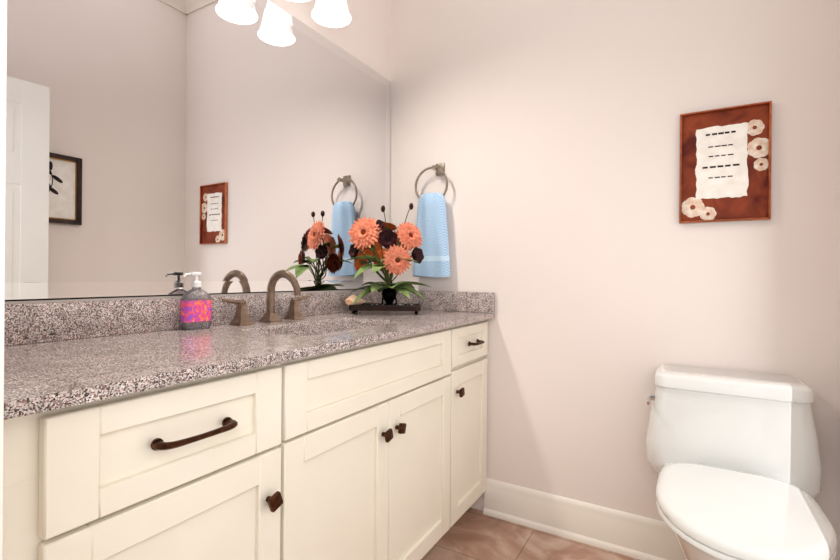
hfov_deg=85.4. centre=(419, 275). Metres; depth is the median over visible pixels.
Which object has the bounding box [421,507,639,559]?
floor
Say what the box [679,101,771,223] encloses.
framed art
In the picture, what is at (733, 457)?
toilet
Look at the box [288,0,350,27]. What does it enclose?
sconce
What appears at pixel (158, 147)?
mirror
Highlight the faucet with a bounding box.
[222,270,308,325]
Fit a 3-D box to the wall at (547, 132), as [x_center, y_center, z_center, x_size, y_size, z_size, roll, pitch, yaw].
[0.630,-0.431,1.939,1.990,3.000,0.120,0,0,30]
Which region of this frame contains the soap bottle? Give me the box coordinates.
[180,272,211,329]
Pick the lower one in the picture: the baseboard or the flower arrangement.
the baseboard
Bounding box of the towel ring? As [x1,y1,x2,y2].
[413,163,449,276]
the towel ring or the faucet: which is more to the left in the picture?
the faucet
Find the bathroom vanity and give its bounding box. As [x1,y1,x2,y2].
[2,290,494,559]
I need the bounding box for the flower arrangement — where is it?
[343,203,431,313]
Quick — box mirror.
[5,0,390,301]
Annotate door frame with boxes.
[0,0,6,559]
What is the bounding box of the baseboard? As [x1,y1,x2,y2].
[483,478,684,559]
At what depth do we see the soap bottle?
1.33 m
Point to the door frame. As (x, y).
(3, 49)
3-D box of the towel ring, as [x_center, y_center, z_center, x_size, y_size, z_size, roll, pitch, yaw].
[0.058,-0.267,2.150,0.202,0.545,0.090,0,0,30]
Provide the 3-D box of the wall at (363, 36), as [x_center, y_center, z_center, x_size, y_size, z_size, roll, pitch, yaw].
[-0.657,-0.443,1.591,0.120,3.000,2.020,0,0,30]
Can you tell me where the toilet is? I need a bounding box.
[646,364,836,559]
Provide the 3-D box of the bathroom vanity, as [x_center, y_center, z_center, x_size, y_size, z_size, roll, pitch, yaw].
[-0.360,0.564,1.412,0.584,0.992,1.772,0,0,30]
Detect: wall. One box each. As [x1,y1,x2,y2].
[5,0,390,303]
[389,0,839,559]
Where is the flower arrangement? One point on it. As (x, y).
(396, 259)

